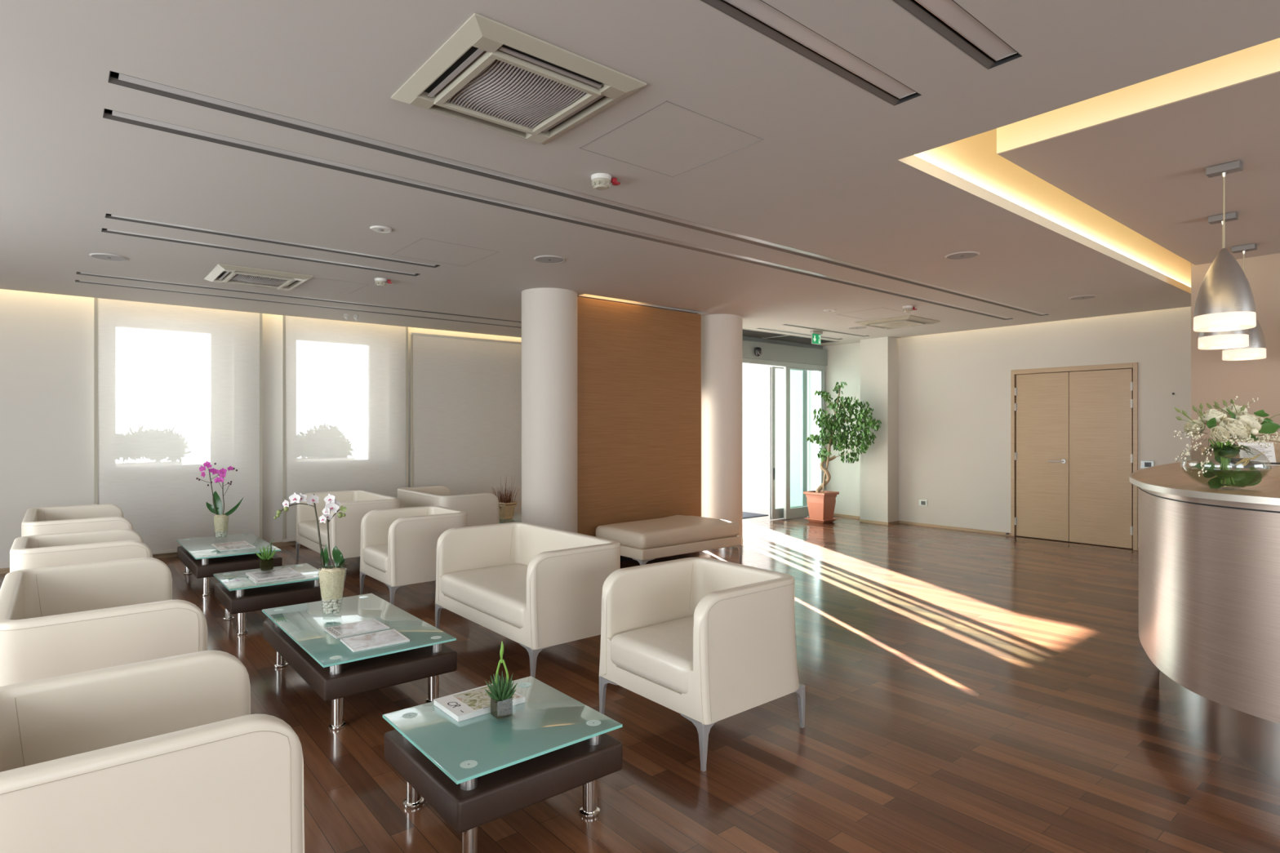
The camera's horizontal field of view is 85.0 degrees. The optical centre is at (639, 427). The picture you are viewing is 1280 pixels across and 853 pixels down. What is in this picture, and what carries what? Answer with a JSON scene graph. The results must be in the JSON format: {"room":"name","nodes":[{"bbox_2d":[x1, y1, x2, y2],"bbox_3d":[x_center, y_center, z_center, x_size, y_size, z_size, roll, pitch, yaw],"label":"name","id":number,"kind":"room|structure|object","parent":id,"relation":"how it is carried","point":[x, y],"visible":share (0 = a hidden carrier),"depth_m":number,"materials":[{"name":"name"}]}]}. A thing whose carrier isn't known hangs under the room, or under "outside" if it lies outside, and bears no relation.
{"room":"reception waiting area","nodes":[
{"label":"reception waiting area","id":0,"kind":"room"},
{"bbox_2d":[0,288,521,568],"bbox_3d":[-4.570,-0.330,8.387,8.850,3.500,0.350,0,0,-40],"label":"wall","id":1,"kind":"structure","parent":0,"point":[46,340],"depth_m":7.06,"materials":[{"name":"grey paint"}]},
{"bbox_2d":[0,541,295,573],"bbox_3d":[-4.453,1.395,8.246,8.850,0.050,0.015,0,0,-40],"label":"baseboard","id":2,"kind":"structure","parent":1,"relation":"attached to","point":[2,571],"depth_m":7.66,"materials":[{"name":"brown wood"}]},
{"bbox_2d":[0,0,1279,346],"bbox_3d":[1.152,-1.431,4.114,12.220,0.202,13.270,0,0,-40],"label":"ceiling","id":3,"kind":"structure","parent":0,"point":[826,176],"depth_m":3.50,"materials":[{"name":"paint"}]},
{"bbox_2d":[88,253,128,261],"bbox_3d":[-4.130,-1.325,5.439,0.250,0.010,0.250,0,0,-40],"label":"ceiling speaker","id":4,"kind":"object","parent":3,"relation":"attached to","point":[105,256],"visible":1,"depth_m":5.43,"materials":[{"name":"grey plastic"}]},
{"bbox_2d":[92,254,126,261],"bbox_3d":[-4.130,-1.326,5.439,0.215,0.008,0.215,0,0,-40],"label":"grille","id":5,"kind":"object","parent":4,"relation":"attached to","point":[106,257],"depth_m":5.43,"materials":[{"name":"grey plastic"}]},
{"bbox_2d":[93,297,262,555],"bbox_3d":[-5.015,-0.007,7.678,1.564,2.745,0.020,0,0,-40],"label":"roller blind","id":6,"kind":"object","parent":3,"relation":"hanging from","point":[177,389],"visible":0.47,"depth_m":7.63,"materials":[{"name":"fabric"}]},
{"bbox_2d":[204,263,313,290],"bbox_3d":[-3.370,-1.306,6.168,0.720,0.045,0.740,0,0,-40],"label":"air conditioner","id":7,"kind":"object","parent":3,"relation":"attached to","point":[221,273],"visible":1,"depth_m":6.07,"materials":[{"name":"beige plastic"}]},
{"bbox_2d":[229,274,286,286],"bbox_3d":[-3.370,-1.303,6.168,0.425,0.038,0.444,0,0,-40],"label":"grille","id":8,"kind":"object","parent":7,"relation":"attached to","point":[257,280],"depth_m":6.14,"materials":[{"name":"grey plastic"}]},
{"bbox_2d":[101,227,419,275],"bbox_3d":[-2.777,-1.369,5.397,2.191,0.079,0.113,0,0,-40],"label":"recessed light","id":9,"kind":"object","parent":3,"relation":"in","point":[105,230],"visible":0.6,"depth_m":5.29,"materials":[{"name":"grey metal"}]},
{"bbox_2d":[105,213,439,267],"bbox_3d":[-2.510,-1.369,5.077,2.185,0.079,0.113,0,0,-40],"label":"recessed light","id":10,"kind":"object","parent":3,"relation":"in","point":[107,215],"visible":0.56,"depth_m":4.95,"materials":[{"name":"grey"}]},
{"bbox_2d":[75,280,521,328],"bbox_3d":[-2.996,-1.369,8.086,5.508,0.079,0.110,0,0,-40],"label":"recessed light","id":11,"kind":"object","parent":3,"relation":"in","point":[77,281],"visible":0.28,"depth_m":7.41,"materials":[{"name":"grey metal"}]},
{"bbox_2d":[75,271,521,322],"bbox_3d":[-2.726,-1.369,7.762,5.505,0.079,0.113,0,0,-40],"label":"recessed light","id":12,"kind":"object","parent":3,"relation":"in","point":[77,273],"visible":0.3,"depth_m":7.04,"materials":[{"name":"grey"}]},
{"bbox_2d":[282,315,408,542],"bbox_3d":[-3.666,-0.007,8.794,1.527,2.745,0.020,0,0,-40],"label":"roller blind","id":13,"kind":"object","parent":3,"relation":"hanging from","point":[345,388],"visible":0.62,"depth_m":8.76,"materials":[{"name":"fabric"}]},
{"bbox_2d":[369,225,391,232],"bbox_3d":[-1.730,-1.322,4.666,0.140,0.016,0.140,0,0,-40],"label":"recessed light","id":14,"kind":"object","parent":3,"relation":"in","point":[379,228],"visible":1,"depth_m":4.64,"materials":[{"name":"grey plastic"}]},
{"bbox_2d":[374,277,392,286],"bbox_3d":[-2.307,-1.299,6.259,0.133,0.062,0.120,0,0,-40],"label":"smoke detector","id":15,"kind":"object","parent":3,"relation":"attached to","point":[380,282],"visible":1,"depth_m":6.22,"materials":[{"name":"grey plastic"}]},
{"bbox_2d":[409,332,521,513],"bbox_3d":[-2.275,0.050,9.947,2.039,2.630,0.060,0,0,-40],"label":"roller blind","id":16,"kind":"object","parent":3,"relation":"hanging from","point":[466,392],"visible":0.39,"depth_m":9.81,"materials":[{"name":"fabric"}]},
{"bbox_2d":[391,12,646,144],"bbox_3d":[-0.487,-1.306,2.751,0.720,0.045,0.740,0,0,-40],"label":"air conditioner","id":17,"kind":"object","parent":3,"relation":"attached to","point":[491,73],"visible":1,"depth_m":2.65,"materials":[{"name":"beige plastic"}]},
{"bbox_2d":[446,59,588,128],"bbox_3d":[-0.487,-1.303,2.751,0.425,0.038,0.444,0,0,-40],"label":"grille","id":18,"kind":"object","parent":17,"relation":"attached to","point":[504,92],"depth_m":2.74,"materials":[{"name":"grey plastic"}]},
{"bbox_2d":[533,255,565,263],"bbox_3d":[-0.712,-1.325,5.509,0.250,0.010,0.250,0,0,-40],"label":"ceiling speaker","id":19,"kind":"object","parent":3,"relation":"attached to","point":[543,259],"visible":1,"depth_m":5.48,"materials":[{"name":"grey plastic"}]},
{"bbox_2d":[535,256,563,262],"bbox_3d":[-0.712,-1.326,5.509,0.215,0.008,0.215,0,0,-40],"label":"grille","id":20,"kind":"object","parent":19,"relation":"attached to","point":[540,259],"depth_m":5.48,"materials":[{"name":"grey plastic"}]},
{"bbox_2d":[102,108,1013,319],"bbox_3d":[1.132,-1.369,5.765,8.825,0.079,0.113,0,0,-40],"label":"ceiling track","id":21,"kind":"object","parent":3,"relation":"in","point":[108,113],"visible":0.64,"depth_m":3.97,"materials":[{"name":"grey metal"}]},
{"bbox_2d":[107,70,1048,315],"bbox_3d":[1.388,-1.369,5.458,8.823,0.079,0.114,0,0,-40],"label":"ceiling track","id":22,"kind":"object","parent":3,"relation":"in","point":[114,77],"visible":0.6,"depth_m":3.58,"materials":[{"name":"grey metal"}]},
{"bbox_2d":[591,173,620,190],"bbox_3d":[-0.193,-1.299,3.708,0.133,0.062,0.120,0,0,-40],"label":"smoke detector","id":23,"kind":"object","parent":3,"relation":"attached to","point":[600,181],"visible":1,"depth_m":3.67,"materials":[{"name":"grey plastic"}]},
{"bbox_2d":[578,100,763,177],"bbox_3d":[0.141,-1.330,3.273,0.600,0.002,0.625,0,0,-40],"label":"trim","id":24,"kind":"structure","parent":3,"relation":"attached to","point":[666,100],"depth_m":3.19,"materials":[{"name":"white paint"}]},
{"bbox_2d":[742,328,789,338],"bbox_3d":[1.462,-1.355,9.795,1.340,0.059,0.530,0,0,-40],"label":"ceiling vent","id":25,"kind":"object","parent":3,"relation":"in","point":[746,332],"visible":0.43,"depth_m":10.01,"materials":[{"name":"grey metal"}]},
{"bbox_2d":[755,327,811,336],"bbox_3d":[2.047,-1.369,9.712,1.194,0.079,0.114,0,0,-40],"label":"recessed light","id":26,"kind":"object","parent":3,"relation":"in","point":[785,331],"depth_m":9.72,"materials":[{"name":"grey"}]},
{"bbox_2d":[764,334,839,344],"bbox_3d":[2.456,-1.355,10.617,1.200,0.059,0.530,0,0,-40],"label":"ceiling vent","id":27,"kind":"object","parent":3,"relation":"in","point":[793,339],"visible":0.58,"depth_m":10.58,"materials":[{"name":"grey metal"}]},
{"bbox_2d":[701,0,921,106],"bbox_3d":[-0.394,-1.369,1.613,3.850,0.079,0.120,0,0,-40],"label":"recessed light","id":28,"kind":"object","parent":3,"relation":"in","point":[759,15],"visible":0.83,"depth_m":2.45,"materials":[{"name":"grey"}]},
{"bbox_2d":[809,330,822,344],"bbox_3d":[2.437,-1.242,9.660,0.210,0.175,0.060,0,0,-40],"label":"exit sign","id":29,"kind":"object","parent":3,"relation":"attached to","point":[815,335],"visible":1,"depth_m":9.64,"materials":[{"name":"green plastic"}]},
{"bbox_2d":[782,324,870,336],"bbox_3d":[2.582,-1.369,9.579,1.870,0.079,0.110,0,0,-40],"label":"recessed light","id":30,"kind":"object","parent":3,"relation":"in","point":[791,325],"visible":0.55,"depth_m":9.57,"materials":[{"name":"grey"}]},
{"bbox_2d":[854,315,940,328],"bbox_3d":[3.230,-1.310,8.772,0.720,0.039,0.740,0,0,-40],"label":"air conditioner","id":31,"kind":"object","parent":3,"relation":"attached to","point":[908,320],"visible":1,"depth_m":8.65,"materials":[{"name":"beige plastic"}]},
{"bbox_2d":[874,320,919,328],"bbox_3d":[3.230,-1.308,8.772,0.412,0.028,0.446,0,0,-40],"label":"grille","id":32,"kind":"object","parent":31,"relation":"attached to","point":[891,324],"depth_m":8.77,"materials":[{"name":"beige plastic"}]},
{"bbox_2d":[892,0,1022,69],"bbox_3d":[-0.151,-1.369,1.321,3.850,0.079,0.120,0,0,-40],"label":"recessed light","id":33,"kind":"object","parent":3,"relation":"in","point":[947,18],"visible":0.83,"depth_m":2.35,"materials":[{"name":"grey"}]},
{"bbox_2d":[915,0,1017,61],"bbox_3d":[-0.141,-1.338,1.308,3.790,0.008,0.072,0,0,-40],"label":"diffuser","id":34,"kind":"object","parent":33,"relation":"attached to","point":[948,11],"depth_m":2.34,"materials":[{"name":"silver metal"}]},
{"bbox_2d":[944,251,980,259],"bbox_3d":[2.484,-1.325,5.388,0.250,0.010,0.250,0,0,-40],"label":"ceiling speaker","id":35,"kind":"object","parent":3,"relation":"attached to","point":[961,255],"visible":1,"depth_m":5.36,"materials":[{"name":"grey plastic"}]},
{"bbox_2d":[898,128,1191,293],"bbox_3d":[5.593,-1.706,3.186,6.520,0.749,6.180,0,0,-40],"label":"cove light","id":36,"kind":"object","parent":3,"relation":"attached to","point":[975,159],"depth_m":4.74,"materials":[{"name":"beige paint"}]},
{"bbox_2d":[1068,294,1097,299],"bbox_3d":[4.511,-1.325,7.115,0.250,0.010,0.250,0,0,-40],"label":"ceiling speaker","id":37,"kind":"object","parent":3,"relation":"attached to","point":[1084,296],"visible":1,"depth_m":7.10,"materials":[{"name":"grey plastic"}]},
{"bbox_2d":[1071,295,1095,299],"bbox_3d":[4.511,-1.326,7.115,0.215,0.008,0.215,0,0,-40],"label":"grille","id":38,"kind":"object","parent":37,"relation":"attached to","point":[1078,297],"depth_m":7.10,"materials":[{"name":"grey plastic"}]},
{"bbox_2d":[996,37,1279,154],"bbox_3d":[5.258,-1.760,2.685,3.955,0.640,5.835,0,0,-40],"label":"cove light","id":39,"kind":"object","parent":3,"relation":"attached to","point":[1263,60],"depth_m":3.16,"materials":[{"name":"beige paint"}]},
{"bbox_2d":[0,515,1279,852],"bbox_3d":[1.050,1.450,4.340,12.350,0.060,13.750,0,0,-40],"label":"floor","id":40,"kind":"structure","parent":0,"point":[966,691],"depth_m":3.29,"materials":[{"name":"brown wood"}]},
{"bbox_2d":[21,503,133,537],"bbox_3d":[-4.714,1.063,5.860,0.718,0.715,1.327,0,0,-40],"label":"armchair","id":41,"kind":"object","parent":40,"relation":"on","point":[87,517],"visible":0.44,"depth_m":5.53,"materials":[{"name":"beige leather"}]},
{"bbox_2d":[8,528,152,572],"bbox_3d":[-3.567,1.063,4.473,0.718,0.715,0.757,0,0,-40],"label":"armchair","id":42,"kind":"object","parent":40,"relation":"on","point":[37,551],"visible":0.39,"depth_m":4.29,"materials":[{"name":"beige leather"}]},
{"bbox_2d":[0,557,207,686],"bbox_3d":[-2.466,1.063,3.177,0.718,0.715,1.327,0,0,-40],"label":"armchair","id":43,"kind":"object","parent":40,"relation":"on","point":[57,620],"visible":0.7,"depth_m":2.80,"materials":[{"name":"beige leather"}]},
{"bbox_2d":[0,649,304,852],"bbox_3d":[-1.330,1.063,1.807,0.718,0.715,0.757,0,0,-40],"label":"armchair","id":44,"kind":"object","parent":40,"relation":"on","point":[167,754],"visible":1,"depth_m":1.67,"materials":[{"name":"beige leather"}]},
{"bbox_2d":[176,533,282,595],"bbox_3d":[-3.844,1.253,6.507,0.658,0.335,1.279,0,0,-40],"label":"coffee table","id":45,"kind":"object","parent":40,"relation":"on","point":[201,559],"visible":0.79,"depth_m":6.13,"materials":[{"name":"teal"}]},
{"bbox_2d":[195,461,243,539],"bbox_3d":[-4.062,0.704,6.749,0.464,0.762,0.145,0,0,-8],"label":"potted orchid","id":46,"kind":"object","parent":45,"relation":"on","point":[220,521],"visible":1,"depth_m":6.76,"materials":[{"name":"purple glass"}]},
{"bbox_2d":[211,541,249,548],"bbox_3d":[-3.783,1.080,6.455,0.275,0.010,0.210,0,0,-41],"label":"magazine","id":47,"kind":"object","parent":45,"relation":"on","point":[238,543],"visible":0.93,"depth_m":6.45,"materials":[{"name":"white paper"}]},
{"bbox_2d":[213,541,247,546],"bbox_3d":[-3.781,1.075,6.457,0.246,0.001,0.182,0,0,-41],"label":"picture","id":48,"kind":"object","parent":47,"relation":"on","point":[239,543],"depth_m":6.45},
{"bbox_2d":[216,544,255,551],"bbox_3d":[-3.632,1.080,6.281,0.275,0.010,0.205,0,0,-41],"label":"magazine","id":49,"kind":"object","parent":45,"relation":"on","point":[243,546],"visible":1,"depth_m":6.27,"materials":[{"name":"white paper"}]},
{"bbox_2d":[223,544,253,549],"bbox_3d":[-3.616,1.075,6.295,0.208,0.001,0.177,0,0,-41],"label":"picture","id":50,"kind":"object","parent":49,"relation":"on","point":[244,546],"depth_m":6.27},
{"bbox_2d":[213,563,321,635],"bbox_3d":[-2.708,1.253,5.149,0.658,0.335,0.654,0,0,-40],"label":"coffee table","id":51,"kind":"object","parent":40,"relation":"on","point":[239,595],"visible":0.7,"depth_m":4.93,"materials":[{"name":"teal"}]},
{"bbox_2d":[248,573,305,584],"bbox_3d":[-2.617,1.080,5.038,0.320,0.010,0.245,0,0,-41],"label":"magazine","id":52,"kind":"object","parent":51,"relation":"on","point":[301,575],"visible":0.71,"depth_m":4.95,"materials":[{"name":"white paper"}]},
{"bbox_2d":[245,567,301,581],"bbox_3d":[-2.678,1.069,5.104,0.300,0.011,0.300,0,0,-41],"label":"magazine","id":53,"kind":"object","parent":52,"relation":"on","point":[288,571],"visible":0.97,"depth_m":5.07,"materials":[{"name":"white paper"}]},
{"bbox_2d":[254,538,277,570],"bbox_3d":[-2.763,0.944,5.171,0.146,0.237,0.137,0,0,23],"label":"potted succulent","id":54,"kind":"object","parent":53,"relation":"on","point":[266,562],"visible":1,"depth_m":5.14,"materials":[{"name":"green plant"}]},
{"bbox_2d":[249,568,298,578],"bbox_3d":[-2.674,1.063,5.108,0.264,0.001,0.272,0,0,-41],"label":"picture","id":55,"kind":"object","parent":53,"relation":"on","point":[282,572],"depth_m":5.08},
{"bbox_2d":[257,575,302,582],"bbox_3d":[-2.615,1.075,5.039,0.292,0.001,0.217,0,0,-41],"label":"picture","id":56,"kind":"object","parent":52,"relation":"on","point":[295,576],"depth_m":4.96},
{"bbox_2d":[295,490,400,565],"bbox_3d":[-3.010,1.063,7.205,0.718,0.715,1.327,0,0,-40],"label":"armchair","id":57,"kind":"object","parent":40,"relation":"on","point":[344,532],"visible":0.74,"depth_m":6.80,"materials":[{"name":"beige leather"}]},
{"bbox_2d":[297,519,329,547],"bbox_3d":[-3.044,1.065,7.177,0.630,0.158,1.142,0,0,-40],"label":"seat cushion","id":58,"kind":"object","parent":57,"relation":"on","point":[307,528],"depth_m":7.04,"materials":[{"name":"leather"}]},
{"bbox_2d":[262,593,457,730],"bbox_3d":[-1.599,1.253,3.892,0.658,0.335,1.279,0,0,-40],"label":"coffee table","id":59,"kind":"object","parent":40,"relation":"on","point":[296,633],"visible":0.86,"depth_m":3.56,"materials":[{"name":"teal glass"}]},
{"bbox_2d":[273,492,351,614],"bbox_3d":[-1.866,0.725,3.978,0.422,0.720,0.152,0,0,-9],"label":"potted orchid","id":60,"kind":"object","parent":59,"relation":"on","point":[331,578],"visible":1,"depth_m":3.96,"materials":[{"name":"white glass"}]},
{"bbox_2d":[323,618,389,639],"bbox_3d":[-1.524,1.080,3.756,0.275,0.009,0.215,0,0,-41],"label":"magazine","id":61,"kind":"object","parent":59,"relation":"on","point":[342,631],"visible":1,"depth_m":3.73,"materials":[{"name":"white paper"}]},
{"bbox_2d":[332,619,385,635],"bbox_3d":[-1.513,1.076,3.765,0.222,0.001,0.187,0,0,-41],"label":"picture","id":62,"kind":"object","parent":61,"relation":"on","point":[371,625],"depth_m":3.75},
{"bbox_2d":[339,629,409,652],"bbox_3d":[-1.348,1.080,3.551,0.275,0.010,0.235,0,0,-38],"label":"magazine","id":63,"kind":"object","parent":59,"relation":"on","point":[392,637],"visible":1,"depth_m":3.53,"materials":[{"name":"white paper"}]},
{"bbox_2d":[360,506,467,604],"bbox_3d":[-1.886,1.063,5.877,0.718,0.715,0.757,0,0,-40],"label":"armchair","id":64,"kind":"object","parent":40,"relation":"on","point":[398,547],"visible":0.9,"depth_m":5.58,"materials":[{"name":"beige leather"}]},
{"bbox_2d":[363,543,387,572],"bbox_3d":[-1.919,1.065,5.849,0.630,0.158,0.572,0,0,-40],"label":"seat cushion","id":65,"kind":"object","parent":64,"relation":"on","point":[375,555],"depth_m":5.66,"materials":[{"name":"leather"}]},
{"bbox_2d":[397,485,499,526],"bbox_3d":[-2.198,1.063,7.876,0.718,0.715,1.327,0,0,-40],"label":"armchair","id":66,"kind":"object","parent":40,"relation":"on","point":[482,508],"visible":0.49,"depth_m":7.49,"materials":[{"name":"beige leather"}]},
{"bbox_2d":[382,675,622,852],"bbox_3d":[-0.517,1.253,2.607,0.658,0.335,0.654,0,0,-40],"label":"coffee table","id":67,"kind":"object","parent":40,"relation":"on","point":[474,772],"visible":0.98,"depth_m":2.43,"materials":[{"name":"glass"}]},
{"bbox_2d":[433,684,524,722],"bbox_3d":[-0.632,1.075,2.748,0.285,0.020,0.215,0,0,-41],"label":"magazine","id":68,"kind":"object","parent":67,"relation":"on","point":[473,703],"visible":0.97,"depth_m":2.71,"materials":[{"name":"white paper"}]},
{"bbox_2d":[452,684,519,710],"bbox_3d":[-0.608,1.065,2.768,0.199,0.001,0.187,0,0,-41],"label":"picture","id":69,"kind":"object","parent":68,"relation":"on","point":[476,699],"depth_m":2.74},
{"bbox_2d":[484,641,517,719],"bbox_3d":[-0.518,0.940,2.603,0.122,0.289,0.117,0,0,-40],"label":"potted succulent","id":70,"kind":"object","parent":67,"relation":"on","point":[501,702],"visible":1,"depth_m":2.59,"materials":[{"name":"green plant"}]},
{"bbox_2d":[499,511,521,523],"bbox_3d":[-1.540,1.253,8.413,0.658,0.335,1.279,0,0,-40],"label":"coffee table","id":71,"kind":"object","parent":40,"relation":"on","point":[517,517],"visible":0.02,"depth_m":8.25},
{"bbox_2d":[492,475,518,519],"bbox_3d":[-1.603,0.826,8.304,0.312,0.518,0.319,0,0,1],"label":"potted plant","id":72,"kind":"object","parent":71,"relation":"on","point":[506,507],"visible":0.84,"depth_m":8.26,"materials":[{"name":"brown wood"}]},
{"bbox_2d":[435,522,620,677],"bbox_3d":[-0.745,1.063,4.569,0.718,0.715,1.327,0,0,-40],"label":"armchair","id":73,"kind":"object","parent":40,"relation":"on","point":[539,588],"visible":0.97,"depth_m":4.22,"materials":[{"name":"beige leather"}]},
{"bbox_2d":[440,564,527,627],"bbox_3d":[-0.779,1.065,4.540,0.630,0.158,1.142,0,0,-40],"label":"seat cushion","id":74,"kind":"object","parent":73,"relation":"on","point":[495,593],"depth_m":4.43,"materials":[{"name":"leather"}]},
{"bbox_2d":[521,287,577,533],"bbox_3d":[-0.894,0.045,6.917,0.566,2.750,0.566,0,0,-40],"label":"column","id":75,"kind":"structure","parent":40,"relation":"on","point":[548,315],"depth_m":6.68,"materials":[{"name":"beige paint"}]},
{"bbox_2d":[577,296,701,561],"bbox_3d":[0.001,0.052,7.606,1.758,2.735,0.120,0,0,-40],"label":"wall panel","id":76,"kind":"object","parent":40,"relation":"on","point":[639,367],"visible":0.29,"depth_m":7.49,"materials":[{"name":"brown wood"}]},
{"bbox_2d":[595,515,742,565],"bbox_3d":[0.300,1.189,7.199,1.364,0.463,0.774,0,0,-40],"label":"bench","id":77,"kind":"object","parent":40,"relation":"on","point":[642,541],"visible":0.89,"depth_m":6.87,"materials":[{"name":"beige leather"}]},
{"bbox_2d":[595,515,739,549],"bbox_3d":[0.300,1.047,7.199,1.360,0.180,0.770,0,0,-40],"label":"cushion","id":78,"kind":"object","parent":77,"relation":"on","point":[676,531],"depth_m":6.91,"materials":[{"name":"beige leather"}]},
{"bbox_2d":[599,557,804,771],"bbox_3d":[0.293,1.063,3.377,0.718,0.715,0.757,0,0,-40],"label":"armchair","id":79,"kind":"object","parent":40,"relation":"on","point":[708,641],"visible":0.99,"depth_m":3.17,"materials":[{"name":"beige leather"}]},
{"bbox_2d":[610,616,693,693],"bbox_3d":[0.259,1.065,3.349,0.630,0.158,0.572,0,0,-40],"label":"seat cushion","id":80,"kind":"object","parent":79,"relation":"on","point":[656,652],"depth_m":3.21,"materials":[{"name":"leather"}]},
{"bbox_2d":[701,314,742,549],"bbox_3d":[0.962,0.045,8.453,0.566,2.750,0.566,0,0,-40],"label":"column","id":81,"kind":"structure","parent":40,"relation":"on","point":[722,335],"depth_m":8.21,"materials":[{"name":"beige paint"}]},
{"bbox_2d":[803,382,881,523],"bbox_3d":[3.008,0.361,10.297,0.578,2.118,1.059,0,0,-40],"label":"potted ficus","id":82,"kind":"object","parent":40,"relation":"on","point":[820,504],"visible":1,"depth_m":10.38,"materials":[{"name":"plant"}]},
{"bbox_2d":[803,490,839,519],"bbox_3d":[2.727,1.178,10.510,0.372,0.428,0.372,0,0,-40],"label":"pot","id":83,"kind":"object","parent":82,"relation":"on","point":[820,504],"depth_m":10.41,"materials":[{"name":"ceramic"}]},
{"bbox_2d":[1128,460,1279,780],"bbox_3d":[4.295,0.846,3.249,3.649,1.147,3.554,0,0,-40],"label":"reception desk","id":84,"kind":"object","parent":40,"relation":"on","point":[1209,558],"depth_m":2.99,"materials":[{"name":"silver metal"}]},
{"bbox_2d":[1131,460,1279,497],"bbox_3d":[4.300,0.287,3.248,3.633,0.028,3.540,0,0,-40],"label":"countertop","id":85,"kind":"structure","parent":84,"relation":"on","point":[1169,475],"depth_m":3.61,"materials":[{"name":"brown wood"}]},
{"bbox_2d":[1173,395,1279,488],"bbox_3d":[2.598,0.065,3.068,0.376,0.418,0.452,0,0,44],"label":"flower bowl","id":86,"kind":"object","parent":84,"relation":"on","point":[1239,425],"visible":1,"depth_m":3.09,"materials":[{"name":"clear glass"}]},
{"bbox_2d":[1228,457,1279,468],"bbox_3d":[4.228,0.238,4.658,0.481,0.068,0.211,0,0,21],"label":"desk phone","id":87,"kind":"object","parent":84,"relation":"on","point":[1256,464],"visible":0.64,"depth_m":4.67,"materials":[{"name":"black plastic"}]},
{"bbox_2d":[1238,442,1279,466],"bbox_3d":[4.471,0.190,5.056,0.230,0.165,0.100,0,0,12],"label":"stand","id":88,"kind":"object","parent":84,"relation":"on","point":[1269,452],"visible":0.61,"depth_m":5.06,"materials":[{"name":"white paper"}]},
{"bbox_2d":[1251,431,1279,462],"bbox_3d":[6.178,0.728,4.267,0.490,1.385,3.740,0,0,-40],"label":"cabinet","id":89,"kind":"object","parent":40,"relation":"on","point":[1277,446],"visible":0.11,"depth_m":5.42,"materials":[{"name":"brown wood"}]},
{"bbox_2d":[860,336,898,522],"bbox_3d":[3.591,0.045,10.485,0.300,2.750,0.460,0,0,-40],"label":"wall","id":90,"kind":"structure","parent":0,"point":[879,357],"depth_m":10.35,"materials":[{"name":"grey paint"}]},
{"bbox_2d":[822,306,1191,546],"bbox_3d":[4.715,-0.330,9.478,0.150,3.500,5.265,0,0,-40],"label":"wall","id":91,"kind":"structure","parent":0,"point":[954,388],"depth_m":9.45,"materials":[{"name":"grey paint"}]},
{"bbox_2d":[833,513,1138,550],"bbox_3d":[4.478,1.403,9.402,0.312,0.035,4.900,0,0,-40],"label":"baseboard","id":92,"kind":"structure","parent":91,"relation":"attached to","point":[834,514],"depth_m":10.07,"materials":[{"name":"brown wood"}]},
{"bbox_2d":[1010,362,1137,550],"bbox_3d":[5.333,0.333,8.643,0.164,2.175,1.400,0,0,-40],"label":"door","id":93,"kind":"structure","parent":91,"relation":"in","point":[1074,429],"depth_m":8.60,"materials":[{"name":"brown wood"}]},
{"bbox_2d":[998,71,1279,265],"bbox_3d":[5.263,-1.500,2.690,3.940,0.120,5.835,0,0,-40],"label":"ceiling","id":94,"kind":"structure","parent":0,"point":[1145,171],"depth_m":3.86,"materials":[{"name":"beige paint"}]},
{"bbox_2d":[1197,211,1248,349],"bbox_3d":[3.949,-0.991,4.734,0.266,0.899,0.266,0,0,-40],"label":"pendant lamp","id":95,"kind":"object","parent":94,"relation":"hanging from","point":[1239,338],"visible":0.42,"depth_m":4.66,"materials":[{"name":"grey glass"}]},
{"bbox_2d":[1193,160,1256,332],"bbox_3d":[3.206,-0.991,3.836,0.266,0.899,0.266,0,0,-40],"label":"pendant lamp","id":96,"kind":"object","parent":94,"relation":"hanging from","point":[1224,301],"visible":1,"depth_m":3.77,"materials":[{"name":"grey metal"}]},
{"bbox_2d":[1222,243,1266,360],"bbox_3d":[4.781,-0.991,5.532,0.266,0.899,0.266,0,0,-40],"label":"pendant lamp","id":97,"kind":"object","parent":94,"relation":"hanging from","point":[1256,349],"visible":0.51,"depth_m":5.43,"materials":[{"name":"grey"}]},
{"bbox_2d":[1191,253,1279,461],"bbox_3d":[7.546,-0.330,4.598,2.010,3.500,5.865,0,0,-40],"label":"wall","id":98,"kind":"structure","parent":0,"point":[1213,379],"depth_m":5.92,"materials":[{"name":"beige paint"}]},
{"bbox_3d":[1.593,-1.680,10.390,3.800,0.800,0.120,0,0,-40],"label":"lintel","id":99,"kind":"object","parent":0,"visible":0},
{"bbox_2d":[742,336,827,519],"bbox_3d":[1.749,0.045,10.365,3.270,2.750,0.267,0,0,-40],"label":"door","id":100,"kind":"structure","parent":99,"relation":"attached to","point":[803,357],"depth_m":10.79,"materials":[{"name":"clear glass"}]},
{"label":"outside","id":101,"kind":"structure","parent":0,"visible":0},
{"bbox_2d":[742,486,817,524],"bbox_3d":[-9.459,1.462,16.140,22.000,0.075,23.070,0,0,-40],"label":"ground","id":102,"kind":"structure","parent":101,"point":[759,519],"depth_m":11.12,"materials":[{"name":"white"}]},
{"bbox_2d":[742,511,768,519],"bbox_3d":[1.095,1.417,10.827,2.090,0.017,0.550,0,0,-40],"label":"door mat","id":103,"kind":"object","parent":102,"relation":"on","point":[745,515],"visible":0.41,"depth_m":11.20,"materials":[{"name":"grey"}]},
{"bbox_2d":[742,363,816,510],"bbox_3d":[1.901,-0.278,12.637,0.200,3.405,2.950,0,0,-40],"label":"wall","id":104,"kind":"structure","parent":102,"relation":"on","point":[756,377],"depth_m":12.07,"materials":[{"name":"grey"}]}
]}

